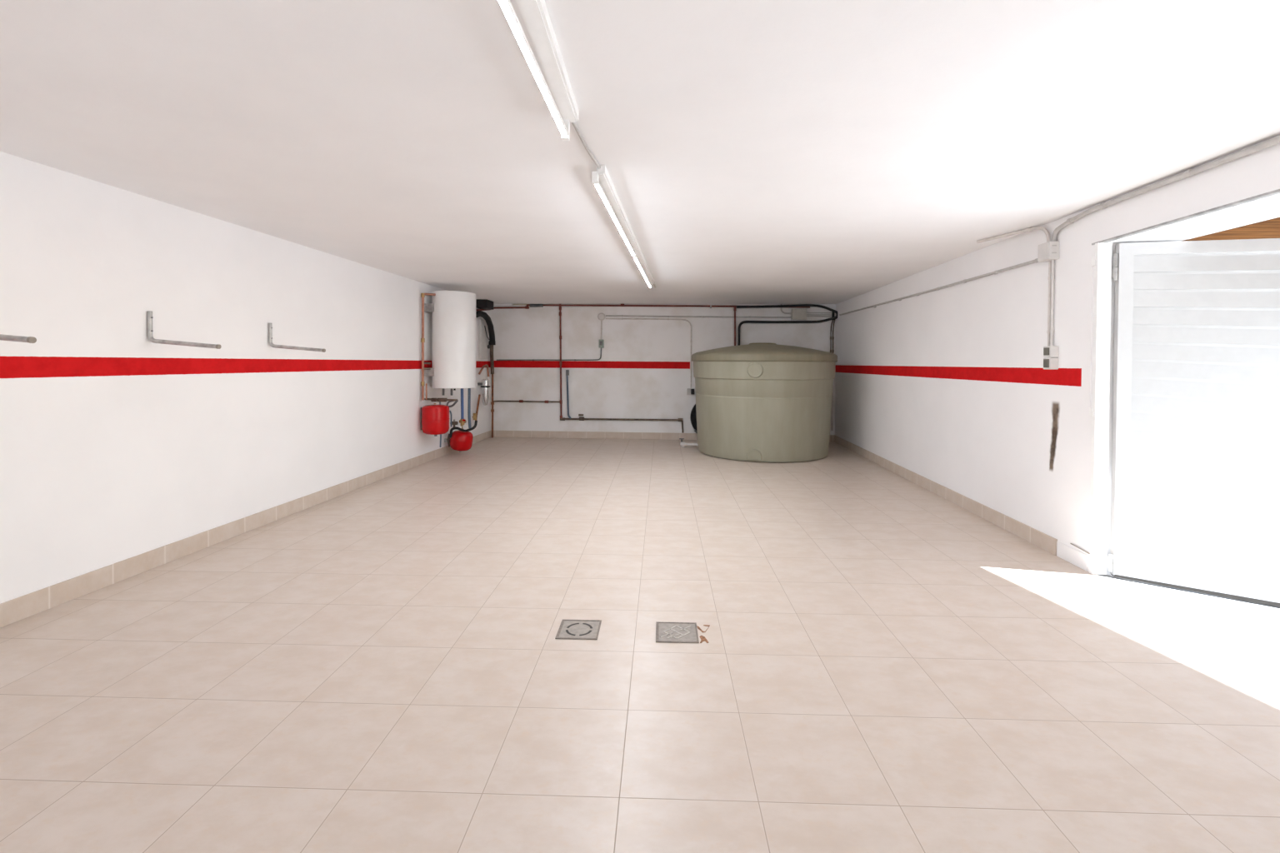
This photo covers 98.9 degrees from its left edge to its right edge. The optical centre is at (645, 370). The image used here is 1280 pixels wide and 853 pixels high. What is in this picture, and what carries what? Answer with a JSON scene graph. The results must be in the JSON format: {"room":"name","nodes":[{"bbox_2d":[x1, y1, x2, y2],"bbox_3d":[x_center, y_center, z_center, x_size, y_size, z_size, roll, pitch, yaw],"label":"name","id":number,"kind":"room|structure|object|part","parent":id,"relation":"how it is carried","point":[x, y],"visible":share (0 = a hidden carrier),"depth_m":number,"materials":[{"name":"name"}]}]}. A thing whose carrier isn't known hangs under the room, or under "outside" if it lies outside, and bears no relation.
{"room":"garage","nodes":[
{"label":"garage","id":0,"kind":"room"},
{"bbox_2d":[0,150,490,604],"bbox_3d":[-3.064,0.154,3.413,0.200,2.377,12.012,0,1,4],"label":"wall","id":1,"kind":"structure","parent":0,"point":[117,444],"depth_m":3.41,"materials":[{"name":"white paint"}]},
{"bbox_2d":[0,334,36,343],"bbox_3d":[-2.632,-0.133,2.313,0.163,0.035,0.026,0,1,4],"label":"wall hook","id":2,"kind":"object","parent":1,"relation":"attached to","point":[3,337],"visible":1,"depth_m":2.30,"materials":[{"name":"metal"}]},
{"bbox_2d":[146,310,221,349],"bbox_3d":[-2.745,-0.239,3.256,0.451,0.224,0.026,0,1,4],"label":"wall hook","id":3,"kind":"object","parent":1,"relation":"attached to","point":[149,313],"visible":1,"depth_m":3.25,"materials":[{"name":"metal"}]},
{"bbox_2d":[0,430,491,628],"bbox_3d":[-2.965,1.138,3.406,0.013,0.110,11.586,0,1,4],"label":"baseboard","id":4,"kind":"structure","parent":1,"relation":"attached to","point":[15,610],"depth_m":3.44,"materials":[{"name":"beige tile"}]},
{"bbox_2d":[268,323,325,352],"bbox_3d":[-2.683,-0.252,4.213,0.451,0.224,0.026,0,1,4],"label":"wall hook","id":5,"kind":"object","parent":1,"relation":"attached to","point":[270,327],"visible":1,"depth_m":4.21,"materials":[{"name":"metal"}]},
{"bbox_2d":[420,293,435,400],"bbox_3d":[-2.628,-0.290,6.713,0.228,1.314,0.056,0,1,-32],"label":"copper riser","id":6,"kind":"object","parent":1,"relation":"attached to","point":[422,295],"visible":0.98,"depth_m":6.66,"materials":[{"name":"gold metal"}]},
{"bbox_2d":[420,404,449,436],"bbox_3d":[-2.573,0.615,6.718,0.320,0.388,0.320,1,1,43],"label":"vessel","id":7,"kind":"object","parent":1,"relation":"attached to","point":[434,418],"visible":1,"depth_m":6.59,"materials":[{"name":"red metal"}]},
{"bbox_2d":[424,398,458,447],"bbox_3d":[-2.536,0.660,6.864,0.435,0.637,0.164,0,1,4],"label":"pipe manifold","id":8,"kind":"object","parent":1,"relation":"attached to","point":[439,400],"visible":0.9,"depth_m":6.79,"materials":[{"name":"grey metal"}]},
{"bbox_2d":[424,290,476,395],"bbox_3d":[-2.446,-0.333,6.948,0.572,1.293,0.528,0,1,4],"label":"water heater","id":9,"kind":"object","parent":1,"relation":"attached to","point":[453,312],"visible":0.98,"depth_m":6.72,"materials":[{"name":"white metal"}]},
{"bbox_2d":[460,388,464,419],"bbox_3d":[-2.418,0.422,7.227,0.046,0.553,0.037,0,1,4],"label":"supply pipe","id":10,"kind":"object","parent":9,"relation":"attached to","point":[462,389],"visible":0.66,"depth_m":7.21,"materials":[{"name":"blue plastic"}]},
{"bbox_2d":[467,388,471,428],"bbox_3d":[-2.325,0.457,7.241,0.047,0.621,0.036,0,1,4],"label":"supply pipe","id":11,"kind":"object","parent":9,"relation":"attached to","point":[468,389],"visible":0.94,"depth_m":7.23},
{"bbox_2d":[444,426,473,452],"bbox_3d":[-2.504,0.929,7.404,0.352,0.346,0.297,1,1,37],"label":"vessel","id":12,"kind":"object","parent":1,"relation":"attached to","point":[460,441],"visible":0.91,"depth_m":7.28,"materials":[{"name":"red metal"}]},
{"bbox_2d":[449,420,477,437],"bbox_3d":[-2.425,0.781,7.287,0.366,0.227,0.062,0,1,-3],"label":"hose","id":13,"kind":"object","parent":12,"relation":"on","point":[476,422],"visible":0.98,"depth_m":7.28,"materials":[{"name":"black rubber"}]},
{"bbox_2d":[450,419,458,427],"bbox_3d":[-2.553,0.711,7.309,0.090,0.110,0.048,0,1,4],"label":"valve","id":14,"kind":"object","parent":13,"relation":"attached to","point":[453,422],"visible":0.92,"depth_m":7.29,"materials":[{"name":"metal"}]},
{"bbox_2d":[475,394,480,420],"bbox_3d":[-2.577,0.596,8.407,0.035,0.441,0.290,0,1,-5],"label":"supply pipe","id":15,"kind":"object","parent":1,"relation":"attached to","point":[479,395],"visible":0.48,"depth_m":8.42,"materials":[{"name":"metal"}]},
{"bbox_2d":[472,413,476,419],"bbox_3d":[-2.560,0.694,8.190,0.054,0.100,0.097,0,1,4],"label":"valve","id":16,"kind":"object","parent":15,"relation":"attached to","point":[474,417],"visible":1,"depth_m":8.19,"materials":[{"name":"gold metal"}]},
{"bbox_2d":[477,379,489,405],"bbox_3d":[-2.536,0.347,8.620,0.181,0.420,0.152,0,1,4],"label":"water filter","id":17,"kind":"object","parent":1,"relation":"attached to","point":[485,386],"visible":1,"depth_m":8.57,"materials":[{"name":"metal"}]},
{"bbox_2d":[478,364,489,376],"bbox_3d":[-2.517,0.006,8.560,0.049,0.197,0.346,0,1,9],"label":"pipe","id":18,"kind":"object","parent":17,"relation":"attached to","point":[486,365],"visible":1,"depth_m":8.58,"materials":[{"name":"orange metal"}]},
{"bbox_2d":[478,319,489,359],"bbox_3d":[-2.579,-0.495,8.772,0.070,0.630,0.346,0,1,4],"label":"pump","id":19,"kind":"object","parent":1,"relation":"attached to","point":[483,347],"visible":0.91,"depth_m":8.68,"materials":[{"name":"grey plastic"}]},
{"bbox_2d":[475,310,495,374],"bbox_3d":[-2.512,-0.427,8.691,0.167,0.991,0.702,0,1,7],"label":"pipe","id":20,"kind":"object","parent":1,"relation":"attached to","point":[492,342],"visible":0.98,"depth_m":8.81,"materials":[{"name":"black rubber"}]},
{"bbox_2d":[459,419,468,429],"bbox_3d":[-2.380,0.708,7.197,0.086,0.131,0.183,0,1,-45],"label":"pipe fitting","id":21,"kind":"object","parent":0,"point":[462,422],"visible":1,"depth_m":7.21,"materials":[{"name":"gold metal"}]},
{"bbox_2d":[0,437,1279,852],"bbox_3d":[-0.232,1.288,3.270,5.887,0.150,12.062,0,1,4],"label":"floor","id":22,"kind":"structure","parent":0,"point":[886,666],"depth_m":2.12,"materials":[{"name":"beige tile"}]},
{"bbox_2d":[490,374,494,438],"bbox_3d":[-2.538,0.474,9.089,0.051,1.292,0.051,0,1,4],"label":"pipe","id":23,"kind":"object","parent":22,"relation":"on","point":[492,402],"visible":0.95,"depth_m":9.07,"materials":[{"name":"metal"}]},
{"bbox_2d":[555,620,601,639],"bbox_3d":[-0.312,1.219,2.576,0.198,0.004,0.189,0,1,4],"label":"floor drain","id":24,"kind":"object","parent":22,"relation":"on","point":[568,629],"visible":1,"depth_m":2.57,"materials":[{"name":"grey metal"}]},
{"bbox_2d":[655,621,709,643],"bbox_3d":[0.175,1.222,2.553,0.259,0.005,0.195,0,1,4],"label":"floor drain","id":25,"kind":"object","parent":22,"relation":"on","point":[667,632],"visible":1,"depth_m":2.55,"materials":[{"name":"grey metal"}]},
{"bbox_3d":[0.146,1.223,2.555,0.200,0.002,0.195,0,1,4],"label":"drain plate","id":26,"kind":"part","parent":25,"relation":"part of","materials":[{"name":"grey metal"}]},
{"bbox_2d":[679,438,698,447],"bbox_3d":[0.722,1.087,8.171,0.445,0.128,0.081,1,1,15],"label":"pipe","id":27,"kind":"object","parent":22,"relation":"on","point":[682,444],"visible":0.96,"depth_m":8.18,"materials":[{"name":"plastic"}]},
{"bbox_2d":[690,404,697,434],"bbox_3d":[1.036,0.740,8.783,0.633,0.682,0.097,0,1,4],"label":"coil","id":28,"kind":"object","parent":22,"relation":"on","point":[693,414],"visible":0.12,"depth_m":8.81,"materials":[{"name":"black rubber"}]},
{"bbox_2d":[691,342,837,462],"bbox_3d":[1.663,0.386,7.815,2.020,1.548,2.020,0,1,4],"label":"water tank","id":29,"kind":"object","parent":22,"relation":"on","point":[758,402],"visible":1,"depth_m":6.98,"materials":[{"name":"beige plastic"}]},
{"bbox_3d":[1.667,-0.256,7.806,2.020,0.264,2.020,0,1,4],"label":"tank lid","id":30,"kind":"part","parent":29,"relation":"part of","materials":[{"name":"beige plastic"}]},
{"bbox_2d":[0,0,1279,304],"bbox_3d":[-0.007,-1.113,3.224,6.307,0.200,12.062,0,1,4],"label":"ceiling","id":31,"kind":"structure","parent":0,"point":[752,152],"depth_m":2.20,"materials":[{"name":"white paint"}]},
{"bbox_2d":[475,299,493,309],"bbox_3d":[-2.528,-1.033,8.618,0.182,0.130,0.300,0,1,4],"label":"box","id":32,"kind":"object","parent":31,"relation":"attached to","point":[485,304],"visible":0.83,"depth_m":8.47,"materials":[{"name":"black plastic"}]},
{"bbox_2d":[494,303,513,306],"bbox_3d":[-2.355,-1.086,9.107,0.295,0.036,0.100,0,1,4],"label":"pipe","id":33,"kind":"object","parent":31,"relation":"attached to","point":[495,304],"visible":1,"depth_m":9.06,"materials":[{"name":"grey metal"}]},
{"bbox_2d":[497,0,579,140],"bbox_3d":[-0.306,-0.932,1.371,0.097,0.115,1.483,0,1,2],"label":"ceiling lamp","id":34,"kind":"object","parent":31,"relation":"attached to","point":[535,14],"visible":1,"depth_m":1.63,"materials":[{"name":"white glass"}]},
{"bbox_2d":[571,122,600,169],"bbox_3d":[-0.264,-0.990,2.405,0.021,0.016,0.591,0,1,7],"label":"conduit","id":35,"kind":"object","parent":31,"relation":"attached to","point":[574,124],"visible":0.79,"depth_m":2.40,"materials":[{"name":"grey plastic"}]},
{"bbox_2d":[591,165,654,288],"bbox_3d":[-0.081,-0.989,4.567,0.064,0.085,3.771,0,1,5],"label":"ceiling lamp","id":36,"kind":"object","parent":31,"relation":"attached to","point":[602,173],"visible":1,"depth_m":3.41,"materials":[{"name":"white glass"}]},
{"bbox_2d":[490,304,835,434],"bbox_3d":[0.244,0.098,9.136,5.667,2.377,0.263,0,1,4],"label":"wall","id":37,"kind":"structure","parent":0,"point":[642,371],"depth_m":9.05,"materials":[{"name":"white paint"}]},
{"bbox_2d":[496,348,601,360],"bbox_3d":[-1.606,-0.276,9.107,1.769,0.245,0.027,0,1,4],"label":"cable","id":38,"kind":"object","parent":37,"relation":"attached to","point":[601,348],"visible":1,"depth_m":9.10,"materials":[{"name":"grey plastic"}]},
{"bbox_2d":[597,313,604,320],"bbox_3d":[-0.727,-0.886,9.040,0.124,0.124,0.042,0,1,4],"label":"junction box","id":39,"kind":"object","parent":37,"relation":"attached to","point":[601,317],"visible":1,"depth_m":9.02,"materials":[{"name":"plastic"}]},
{"bbox_2d":[599,340,604,348],"bbox_3d":[-0.731,-0.439,9.039,0.077,0.137,0.056,0,1,4],"label":"switch box","id":40,"kind":"object","parent":37,"relation":"attached to","point":[601,342],"visible":1,"depth_m":9.02,"materials":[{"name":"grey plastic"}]},
{"bbox_2d":[600,320,602,339],"bbox_3d":[-0.728,-0.661,9.048,0.027,0.317,0.026,0,1,4],"label":"conduit","id":41,"kind":"object","parent":37,"relation":"attached to","point":[601,321],"visible":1,"depth_m":9.04,"materials":[{"name":"plastic"}]},
{"bbox_2d":[560,370,683,433],"bbox_3d":[-0.393,0.509,9.024,2.048,1.016,0.065,0,1,4],"label":"pipe","id":42,"kind":"object","parent":37,"relation":"attached to","point":[581,418],"visible":1,"depth_m":9.04,"materials":[{"name":"grey metal"}]},
{"bbox_2d":[475,304,809,418],"bbox_3d":[0.008,-0.129,8.618,5.229,1.911,0.807,0,1,4],"label":"pipe","id":43,"kind":"object","parent":37,"relation":"attached to","point":[560,306],"visible":0.89,"depth_m":9.05,"materials":[{"name":"metal"}]},
{"bbox_2d":[605,318,691,388],"bbox_3d":[0.051,-0.278,9.006,1.423,1.161,0.026,0,1,3],"label":"conduit","id":44,"kind":"object","parent":37,"relation":"attached to","point":[606,318],"visible":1,"depth_m":8.97,"materials":[{"name":"plastic"}]},
{"bbox_2d":[493,430,834,442],"bbox_3d":[0.230,1.083,9.023,5.667,0.110,0.013,0,1,3],"label":"baseboard","id":45,"kind":"structure","parent":37,"relation":"attached to","point":[604,435],"depth_m":9.08,"materials":[{"name":"beige tile"}]},
{"bbox_2d":[686,388,694,394],"bbox_3d":[0.737,0.350,8.951,0.118,0.101,0.075,0,1,4],"label":"wall socket","id":46,"kind":"object","parent":37,"relation":"attached to","point":[689,391],"visible":1,"depth_m":8.94,"materials":[{"name":"grey plastic"}]},
{"bbox_2d":[605,315,791,318],"bbox_3d":[0.854,-0.879,8.950,3.024,0.044,0.028,0,1,3],"label":"conduit","id":47,"kind":"object","parent":37,"relation":"attached to","point":[749,317],"visible":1,"depth_m":8.95,"materials":[{"name":"grey plastic"}]},
{"bbox_2d":[780,304,791,314],"bbox_3d":[2.279,-1.017,8.858,0.194,0.217,0.024,0,1,4],"label":"conduit","id":48,"kind":"object","parent":37,"relation":"attached to","point":[782,311],"visible":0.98,"depth_m":8.85,"materials":[{"name":"grey plastic"}]},
{"bbox_2d":[736,304,837,345],"bbox_3d":[2.280,-0.661,8.825,1.616,0.806,0.055,0,1,5],"label":"pipe","id":49,"kind":"object","parent":37,"relation":"attached to","point":[797,305],"visible":1,"depth_m":8.81,"materials":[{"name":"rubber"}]},
{"bbox_2d":[790,309,806,319],"bbox_3d":[2.474,-0.904,8.829,0.235,0.174,0.076,0,1,4],"label":"junction box","id":50,"kind":"object","parent":37,"relation":"attached to","point":[797,314],"visible":1,"depth_m":8.79,"materials":[{"name":"grey plastic"}]},
{"bbox_2d":[806,314,831,315],"bbox_3d":[2.804,-0.894,8.828,0.409,0.019,0.016,0,1,3],"label":"cable","id":51,"kind":"object","parent":37,"relation":"attached to","point":[807,314],"visible":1,"depth_m":8.82,"materials":[{"name":"grey plastic"}]},
{"bbox_2d":[806,312,831,313],"bbox_3d":[2.804,-0.925,8.828,0.409,0.019,0.016,0,1,3],"label":"cable","id":52,"kind":"object","parent":37,"relation":"attached to","point":[807,312],"visible":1,"depth_m":8.82,"materials":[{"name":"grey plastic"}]},
{"bbox_2d":[806,315,831,316],"bbox_3d":[2.804,-0.870,8.828,0.409,0.019,0.016,0,1,3],"label":"cable","id":53,"kind":"object","parent":37,"relation":"attached to","point":[807,316],"visible":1,"depth_m":8.82,"materials":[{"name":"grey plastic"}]},
{"bbox_2d":[830,320,833,352],"bbox_3d":[3.002,-0.464,8.812,0.072,0.807,0.028,0,1,4],"label":"corner riser","id":54,"kind":"object","parent":37,"relation":"attached to","point":[832,320],"visible":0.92,"depth_m":8.80,"materials":[{"name":"grey metal"}]},
{"bbox_2d":[830,383,833,430],"bbox_3d":[3.001,0.557,8.815,0.045,0.832,0.036,0,1,4],"label":"pipe","id":55,"kind":"object","parent":37,"relation":"attached to","point":[832,414],"visible":0.53,"depth_m":8.80,"materials":[{"name":"plastic"}]},
{"bbox_2d":[831,319,834,353],"bbox_3d":[3.028,-0.463,8.810,0.057,0.806,0.028,0,1,4],"label":"corner riser","id":56,"kind":"object","parent":37,"relation":"attached to","point":[832,339],"visible":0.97,"depth_m":8.80,"materials":[{"name":"grey metal"}]},
{"bbox_2d":[835,135,1279,575],"bbox_3d":[2.912,0.197,3.053,0.440,2.377,12.062,0,1,4],"label":"wall","id":57,"kind":"structure","parent":0,"point":[951,387],"depth_m":4.16,"materials":[{"name":"white paint"}]},
{"bbox_2d":[839,258,1038,315],"bbox_3d":[2.884,-0.814,6.147,0.028,0.064,4.848,0,1,4],"label":"conduit","id":58,"kind":"object","parent":57,"relation":"attached to","point":[1036,259],"visible":0.88,"depth_m":4.93,"materials":[{"name":"grey plastic"}]},
{"bbox_2d":[834,435,1057,555],"bbox_3d":[2.883,1.138,6.232,0.013,0.110,5.239,0,1,4],"label":"baseboard","id":59,"kind":"structure","parent":57,"relation":"attached to","point":[1047,543],"depth_m":4.72,"materials":[{"name":"beige tile"}]},
{"bbox_2d":[976,226,1050,243],"bbox_3d":[2.661,-0.926,3.969,0.044,0.156,0.586,0,1,-15],"label":"conduit","id":60,"kind":"object","parent":57,"relation":"attached to","point":[1030,229],"visible":0.98,"depth_m":3.90,"materials":[{"name":"plastic"}]},
{"bbox_2d":[1037,240,1059,262],"bbox_3d":[2.704,-0.796,3.678,0.070,0.119,0.117,0,1,4],"label":"junction box","id":61,"kind":"object","parent":57,"relation":"attached to","point":[1049,251],"visible":1,"depth_m":3.63,"materials":[{"name":"grey plastic"}]},
{"bbox_2d":[1047,260,1051,346],"bbox_3d":[2.725,-0.440,3.696,0.020,0.613,0.020,0,1,4],"label":"conduit","id":62,"kind":"object","parent":57,"relation":"attached to","point":[1049,262],"visible":0.77,"depth_m":3.69,"materials":[{"name":"plastic"}]},
{"bbox_2d":[1043,357,1058,369],"bbox_3d":[2.703,-0.045,3.659,0.058,0.078,0.075,0,1,4],"label":"light switch","id":63,"kind":"object","parent":57,"relation":"attached to","point":[1052,363],"visible":1,"depth_m":3.62,"materials":[{"name":"grey plastic"}]},
{"bbox_2d":[1043,345,1058,357],"bbox_3d":[2.703,-0.125,3.658,0.058,0.073,0.075,0,1,4],"label":"light switch","id":64,"kind":"object","parent":57,"relation":"attached to","point":[1051,351],"visible":1,"depth_m":3.62,"materials":[{"name":"grey plastic"}]},
{"bbox_2d":[1050,260,1054,345],"bbox_3d":[2.724,-0.440,3.668,0.020,0.613,0.020,0,1,4],"label":"conduit","id":65,"kind":"object","parent":57,"relation":"attached to","point":[1052,277],"visible":0.79,"depth_m":3.66,"materials":[{"name":"grey plastic"}]},
{"bbox_2d":[1056,541,1087,571],"bbox_3d":[2.709,1.178,3.482,0.006,0.100,0.268,0,1,4],"label":"trim","id":66,"kind":"structure","parent":57,"relation":"attached to","point":[1074,557],"depth_m":3.48,"materials":[{"name":"white paint"}]},
{"bbox_2d":[1070,543,1089,554],"bbox_3d":[2.701,1.109,3.405,0.006,0.016,0.164,0,1,4],"label":"trim","id":67,"kind":"structure","parent":57,"relation":"attached to","point":[1070,543],"depth_m":3.40,"materials":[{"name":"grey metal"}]},
{"bbox_2d":[1086,267,1093,407],"bbox_3d":[2.711,-0.200,3.342,0.004,0.850,0.028,0,1,4],"label":"trim","id":68,"kind":"structure","parent":57,"relation":"attached to","point":[1091,269],"depth_m":3.34,"materials":[{"name":"white paint"}]},
{"bbox_2d":[1089,242,1112,574],"bbox_3d":[2.738,0.233,3.307,0.084,1.995,0.046,0,1,4],"label":"trim","id":69,"kind":"structure","parent":57,"relation":"attached to","point":[1102,259],"depth_m":3.29,"materials":[{"name":"white paint"}]},
{"bbox_2d":[1051,135,1279,241],"bbox_3d":[2.576,-0.890,1.421,0.034,0.152,4.491,0,1,4],"label":"conduit","id":70,"kind":"object","parent":57,"relation":"attached to","point":[1192,172],"visible":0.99,"depth_m":2.75,"materials":[{"name":"grey plastic"}]},
{"bbox_2d":[1091,189,1279,244],"bbox_3d":[2.628,-0.745,1.754,0.034,0.010,3.158,0,1,4],"label":"trim","id":71,"kind":"structure","parent":57,"relation":"attached to","point":[1275,192],"depth_m":2.66,"materials":[{"name":"metal"}]},
{"bbox_2d":[1106,238,1279,607],"bbox_3d":[3.426,0.331,3.148,1.321,2.154,0.036,1,1,11],"label":"door","id":72,"kind":"structure","parent":57,"relation":"in","point":[1195,498],"depth_m":3.19,"materials":[{"name":"white paint"}]},
{"bbox_2d":[1180,216,1279,241],"bbox_3d":[4.349,-0.906,1.963,2.553,0.160,7.500,0,1,4],"label":"porch roof","id":73,"kind":"structure","parent":57,"relation":"attached to","point":[1270,228],"depth_m":3.38,"materials":[{"name":"brown wood"}]},
{"label":"outside","id":74,"kind":"structure","parent":0,"visible":0},
{"bbox_2d":[1098,575,1279,667],"bbox_3d":[9.664,1.613,2.404,13.980,0.652,22.000,0,1,4],"label":"driveway","id":75,"kind":"structure","parent":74,"point":[1253,627],"depth_m":2.88,"materials":[{"name":"white concrete"}]}
]}

